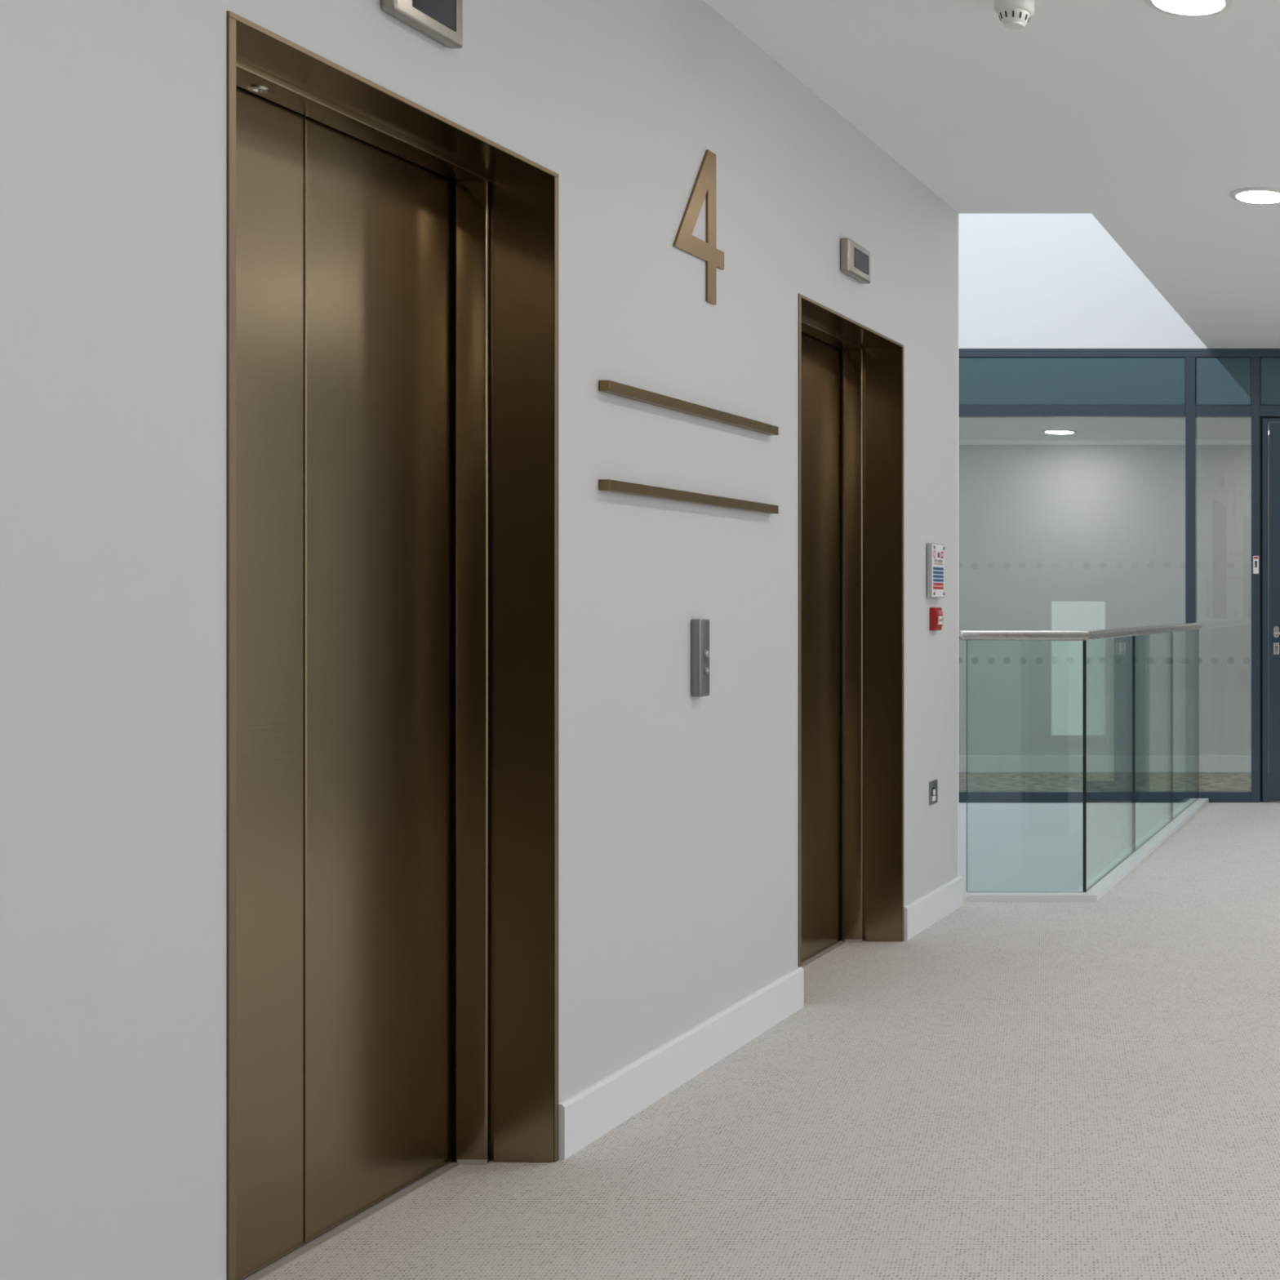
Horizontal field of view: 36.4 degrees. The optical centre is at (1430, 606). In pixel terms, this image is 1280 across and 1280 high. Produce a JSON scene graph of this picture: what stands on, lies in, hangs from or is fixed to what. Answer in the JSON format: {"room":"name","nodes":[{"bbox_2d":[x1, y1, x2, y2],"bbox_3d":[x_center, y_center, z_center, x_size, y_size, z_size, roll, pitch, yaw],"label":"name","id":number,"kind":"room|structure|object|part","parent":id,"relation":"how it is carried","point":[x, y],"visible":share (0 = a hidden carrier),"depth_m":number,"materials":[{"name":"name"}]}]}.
{"room":"lobby","nodes":[
{"label":"lobby","id":0,"kind":"room"},
{"bbox_2d":[0,0,958,1279],"bbox_3d":[-2.185,-0.317,1.752,0.530,3.067,9.504,0,0,0],"label":"wall","id":1,"kind":"structure","parent":0,"point":[678,811],"depth_m":3.12,"materials":[{"name":"grey paint"}]},
{"bbox_2d":[226,10,558,1279],"bbox_3d":[-2.045,0.133,3.035,0.259,2.167,0.965,0,0,0],"label":"elevator","id":2,"kind":"object","parent":1,"relation":"attached to","point":[393,321],"visible":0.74,"depth_m":3.23,"materials":[{"name":"brown metal"}]},
{"bbox_3d":[-2.151,0.134,2.798,0.031,2.153,0.469,0,0,0],"label":"door panel","id":3,"kind":"part","parent":2,"relation":"part of","materials":[{"name":"brown metal"}]},
{"bbox_3d":[-2.114,1.212,3.035,0.112,0.011,0.910,0,0,0],"label":"sill","id":4,"kind":"part","parent":2,"relation":"part of","materials":[{"name":"silver metal"}]},
{"bbox_3d":[-2.151,0.134,3.272,0.031,2.153,0.469,0,0,0],"label":"door panel","id":5,"kind":"part","parent":2,"relation":"part of","materials":[{"name":"brown metal"}]},
{"bbox_2d":[381,0,462,48],"bbox_3d":[-1.904,-1.144,3.026,0.031,0.110,0.208,0,0,0],"label":"indicator","id":6,"kind":"object","parent":1,"relation":"attached to","point":[442,20],"visible":1,"depth_m":3.04,"materials":[{"name":"silver metal"}]},
{"bbox_2d":[558,966,804,1159],"bbox_3d":[-1.912,1.156,4.191,0.016,0.122,1.343,0,0,0],"label":"baseboard","id":7,"kind":"structure","parent":1,"relation":"attached to","point":[593,1112],"depth_m":4.01,"materials":[{"name":"white paint"}]},
{"bbox_2d":[598,380,778,435],"bbox_3d":[-1.907,-0.509,4.170,0.026,0.025,0.957,0,0,0],"label":"wall bar","id":8,"kind":"object","parent":1,"relation":"attached to","point":[610,387],"visible":1,"depth_m":4.06,"materials":[{"name":"brown metal"}]},
{"bbox_2d":[598,479,778,514],"bbox_3d":[-1.907,-0.281,4.170,0.026,0.024,0.957,0,0,0],"label":"wall bar","id":9,"kind":"object","parent":1,"relation":"attached to","point":[607,485],"visible":1,"depth_m":4.06,"materials":[{"name":"brown metal"}]},
{"bbox_2d":[672,150,724,304],"bbox_3d":[-1.916,-1.009,4.194,0.006,0.402,0.283,0,0,0],"label":"number sign","id":10,"kind":"object","parent":1,"relation":"attached to","point":[704,184],"visible":1,"depth_m":4.23,"materials":[{"name":"brown metal"}]},
{"bbox_2d":[691,618,709,697],"bbox_3d":[-1.903,0.134,4.180,0.033,0.202,0.058,0,0,0],"label":"panel","id":11,"kind":"object","parent":1,"relation":"attached to","point":[700,627],"visible":1,"depth_m":4.16,"materials":[{"name":"metal"}]},
{"bbox_2d":[798,293,903,968],"bbox_3d":[-2.045,0.133,5.341,0.259,2.167,0.965,0,0,0],"label":"elevator","id":12,"kind":"object","parent":1,"relation":"attached to","point":[873,362],"visible":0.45,"depth_m":5.80,"materials":[{"name":"brown metal"}]},
{"bbox_3d":[-2.151,0.134,5.578,0.031,2.153,0.469,0,0,0],"label":"door panel","id":13,"kind":"part","parent":12,"relation":"part of","materials":[{"name":"brown metal"}]},
{"bbox_3d":[-2.114,1.212,5.341,0.112,0.011,0.910,0,0,0],"label":"sill","id":14,"kind":"part","parent":12,"relation":"part of","materials":[{"name":"silver metal"}]},
{"bbox_2d":[840,238,870,284],"bbox_3d":[-1.904,-1.144,5.304,0.031,0.110,0.208,0,0,0],"label":"indicator","id":15,"kind":"object","parent":1,"relation":"attached to","point":[855,259],"visible":1,"depth_m":5.26,"materials":[{"name":"silver metal"}]},
{"bbox_2d":[903,875,962,940],"bbox_3d":[-1.912,1.156,6.170,0.016,0.122,0.689,0,0,0],"label":"baseboard","id":16,"kind":"structure","parent":1,"relation":"attached to","point":[922,913],"depth_m":6.12,"materials":[{"name":"white paint"}]},
{"bbox_2d":[928,779,937,804],"bbox_3d":[-1.914,0.717,6.171,0.010,0.089,0.090,0,0,0],"label":"switch","id":17,"kind":"object","parent":1,"relation":"attached to","point":[933,785],"visible":1,"depth_m":6.16,"materials":[{"name":"metal"}]},
{"bbox_2d":[927,542,944,597],"bbox_3d":[-1.907,-0.138,6.170,0.025,0.207,0.160,0,0,0],"label":"notice","id":18,"kind":"object","parent":1,"relation":"attached to","point":[935,552],"visible":1,"depth_m":6.14,"materials":[{"name":"grey plastic"}]},
{"bbox_2d":[929,607,942,631],"bbox_3d":[-1.905,0.049,6.173,0.030,0.089,0.087,0,0,0],"label":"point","id":19,"kind":"object","parent":1,"relation":"attached to","point":[935,613],"visible":1,"depth_m":6.14,"materials":[{"name":"red plastic"}]},
{"bbox_3d":[-1.893,0.053,6.176,0.004,0.032,0.045,0,0,0],"label":"break panel","id":20,"kind":"part","parent":19,"relation":"part of","materials":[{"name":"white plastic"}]},
{"bbox_2d":[263,801,1279,1279],"bbox_3d":[-0.025,1.367,3.493,4.850,0.300,12.985,0,0,0],"label":"floor","id":21,"kind":"structure","parent":0,"point":[998,1090],"depth_m":3.73,"materials":[{"name":"beige carpet"}]},
{"bbox_2d":[958,213,959,875],"bbox_3d":[-3.190,0.667,6.439,3.620,7.500,0.150,0,0,0],"label":"wall","id":22,"kind":"structure","parent":0,"point":[958,213],"depth_m":6.51,"materials":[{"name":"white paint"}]},
{"bbox_2d":[702,0,1279,348],"bbox_3d":[0.240,-1.725,3.462,4.320,0.250,12.925,0,0,0],"label":"ceiling","id":23,"kind":"structure","parent":0,"point":[1138,117],"depth_m":5.15,"materials":[{"name":"white paint"}]},
{"bbox_2d":[993,0,1034,30],"bbox_3d":[-1.090,-1.558,4.190,0.103,0.084,0.103,0,0,0],"label":"smoke detector","id":24,"kind":"object","parent":23,"relation":"attached to","point":[1015,15],"visible":1,"depth_m":4.16,"materials":[{"name":"white plastic"}]},
{"bbox_2d":[1143,0,1234,17],"bbox_3d":[-0.636,-1.593,4.210,0.237,0.014,0.237,0,0,0],"label":"recessed light","id":25,"kind":"object","parent":23,"relation":"in","point":[1188,8],"visible":1,"depth_m":4.24,"materials":[{"name":"white plastic"}]},
{"bbox_2d":[1153,0,1224,14],"bbox_3d":[-0.636,-1.593,4.210,0.185,0.013,0.185,0,0,0],"label":"diffuser","id":26,"kind":"object","parent":25,"relation":"attached to","point":[1168,6],"depth_m":4.24,"materials":[{"name":"white plastic"}]},
{"bbox_2d":[1230,186,1279,204],"bbox_3d":[-0.660,-1.593,6.225,0.237,0.014,0.237,0,0,0],"label":"recessed light","id":27,"kind":"object","parent":23,"relation":"in","point":[1256,195],"visible":1,"depth_m":6.19,"materials":[{"name":"white plastic"}]},
{"bbox_2d":[1236,191,1279,203],"bbox_3d":[-0.660,-1.593,6.225,0.185,0.013,0.185,0,0,0],"label":"diffuser","id":28,"kind":"object","parent":27,"relation":"attached to","point":[1246,197],"depth_m":6.20,"materials":[{"name":"white plastic"}]},
{"bbox_2d":[959,213,1207,898],"bbox_3d":[-3.115,0.667,10.000,3.770,7.500,0.150,0,0,0],"label":"wall","id":29,"kind":"structure","parent":0,"point":[1027,280],"depth_m":9.93,"materials":[{"name":"white paint"}]},
{"bbox_2d":[959,348,1279,901],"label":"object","id":30,"kind":"structure","parent":29,"relation":"in","point":[1188,384],"depth_m":9.93,"materials":[{"name":"blue"}]},
{"bbox_3d":[-1.689,0.665,6.666,0.484,1.048,0.012,0,0,0],"label":"glass panel","id":31,"kind":"part","parent":30,"relation":"part of","materials":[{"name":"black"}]},
{"bbox_3d":[-2.370,-1.398,9.961,1.692,0.292,0.048,0,0,0],"label":"spandrel panel","id":32,"kind":"part","parent":30,"relation":"part of","materials":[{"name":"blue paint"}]},
{"bbox_3d":[-2.370,1.184,9.960,1.700,0.066,0.070,0,0,0],"label":"rail","id":33,"kind":"part","parent":30,"relation":"part of","materials":[{"name":"blue"}]},
{"bbox_3d":[-1.702,0.122,8.216,0.570,0.043,3.397,0,0,0],"label":"handrail","id":34,"kind":"part","parent":30,"relation":"part of","materials":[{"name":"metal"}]},
{"bbox_3d":[-1.687,0.652,8.219,0.624,1.129,3.408,0,0,0],"label":"glass balustrade","id":35,"kind":"part","parent":30,"relation":"part of","materials":[{"name":"clear glass"}]},
{"bbox_3d":[-1.439,0.665,7.207,0.012,1.048,1.094,0,0,0],"label":"glass panel","id":36,"kind":"part","parent":30,"relation":"part of","materials":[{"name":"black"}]},
{"bbox_3d":[-1.439,0.665,8.326,0.012,1.048,1.125,0,0,0],"label":"glass panel","id":37,"kind":"part","parent":30,"relation":"part of","materials":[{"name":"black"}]},
{"bbox_3d":[-1.439,0.665,9.402,0.012,1.048,1.006,0,0,0],"label":"glass panel","id":38,"kind":"part","parent":30,"relation":"part of","materials":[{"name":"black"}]},
{"bbox_3d":[-1.285,-1.398,9.961,0.338,0.292,0.048,0,0,0],"label":"spandrel panel","id":39,"kind":"part","parent":30,"relation":"part of","materials":[{"name":"blue glass"}]},
{"bbox_3d":[-1.285,1.184,9.960,0.346,0.066,0.070,0,0,0],"label":"rail","id":40,"kind":"part","parent":30,"relation":"part of","materials":[{"name":"blue"}]},
{"bbox_2d":[1253,555,1258,573],"bbox_3d":[-1.082,-0.258,9.923,0.035,0.110,0.004,0,0,0],"label":"door sign","id":41,"kind":"object","parent":30,"relation":"attached to","point":[1255,558],"visible":1,"depth_m":9.92,"materials":[{"name":"white plastic"}]},
{"bbox_2d":[1260,417,1279,802],"bbox_3d":[-0.528,0.019,9.930,1.057,2.396,0.130,0,0,0],"label":"door","id":42,"kind":"structure","parent":30,"relation":"attached to","point":[1269,426],"depth_m":9.93,"materials":[{"name":"blue"}]},
{"bbox_3d":[-0.955,0.262,9.927,0.036,0.074,0.009,0,0,0],"label":"lock plate","id":43,"kind":"part","parent":42,"relation":"part of","materials":[{"name":"silver metal"}]},
{"bbox_3d":[-0.901,0.160,9.898,0.143,0.071,0.066,0,0,0],"label":"handle","id":44,"kind":"part","parent":42,"relation":"part of","materials":[{"name":"silver metal"}]},
{"bbox_3d":[-0.528,-1.398,9.961,1.049,0.292,0.048,0,0,0],"label":"spandrel panel","id":45,"kind":"part","parent":30,"relation":"part of","materials":[{"name":"teal glass"}]},
{"bbox_2d":[959,444,1251,755],"bbox_3d":[-1.275,-0.083,11.012,7.750,2.600,1.775,0,0,0],"label":"wall","id":46,"kind":"structure","parent":0,"point":[1052,537],"depth_m":11.76,"materials":[{"name":"grey paint"}]},
{"bbox_2d":[959,755,1251,772],"bbox_3d":[-1.300,1.158,11.752,7.400,0.118,0.015,0,0,0],"label":"baseboard","id":47,"kind":"structure","parent":46,"relation":"attached to","point":[975,763],"depth_m":11.74,"materials":[{"name":"white"}]},
{"bbox_2d":[959,440,1251,444],"bbox_3d":[-1.300,-1.206,11.748,7.400,0.035,0.025,0,0,0],"label":"trim","id":48,"kind":"structure","parent":46,"relation":"attached to","point":[961,442],"depth_m":11.73,"materials":[{"name":"white paint"}]},
{"bbox_2d":[959,417,1251,439],"bbox_3d":[-1.300,-1.303,10.887,7.400,0.160,1.745,0,0,0],"label":"ceiling","id":49,"kind":"structure","parent":0,"point":[970,428],"depth_m":11.03,"materials":[{"name":"white paint"}]},
{"bbox_2d":[1041,429,1076,434],"bbox_3d":[-2.590,-1.216,11.170,0.242,0.014,0.242,0,0,0],"label":"recessed light","id":50,"kind":"object","parent":49,"relation":"in","point":[1046,431],"visible":1,"depth_m":11.12,"materials":[{"name":"white plastic"}]},
{"bbox_2d":[1045,431,1072,434],"bbox_3d":[-2.590,-1.216,11.170,0.190,0.013,0.190,0,0,0],"label":"diffuser","id":51,"kind":"object","parent":50,"relation":"attached to","point":[1046,432],"depth_m":11.13,"materials":[{"name":"white plastic"}]},
{"bbox_2d":[959,772,1279,801],"bbox_3d":[-1.300,1.342,10.975,7.400,0.250,1.850,0,0,0],"label":"floor","id":52,"kind":"structure","parent":0,"point":[976,781],"depth_m":11.11,"materials":[{"name":"grey carpet"}]}
]}

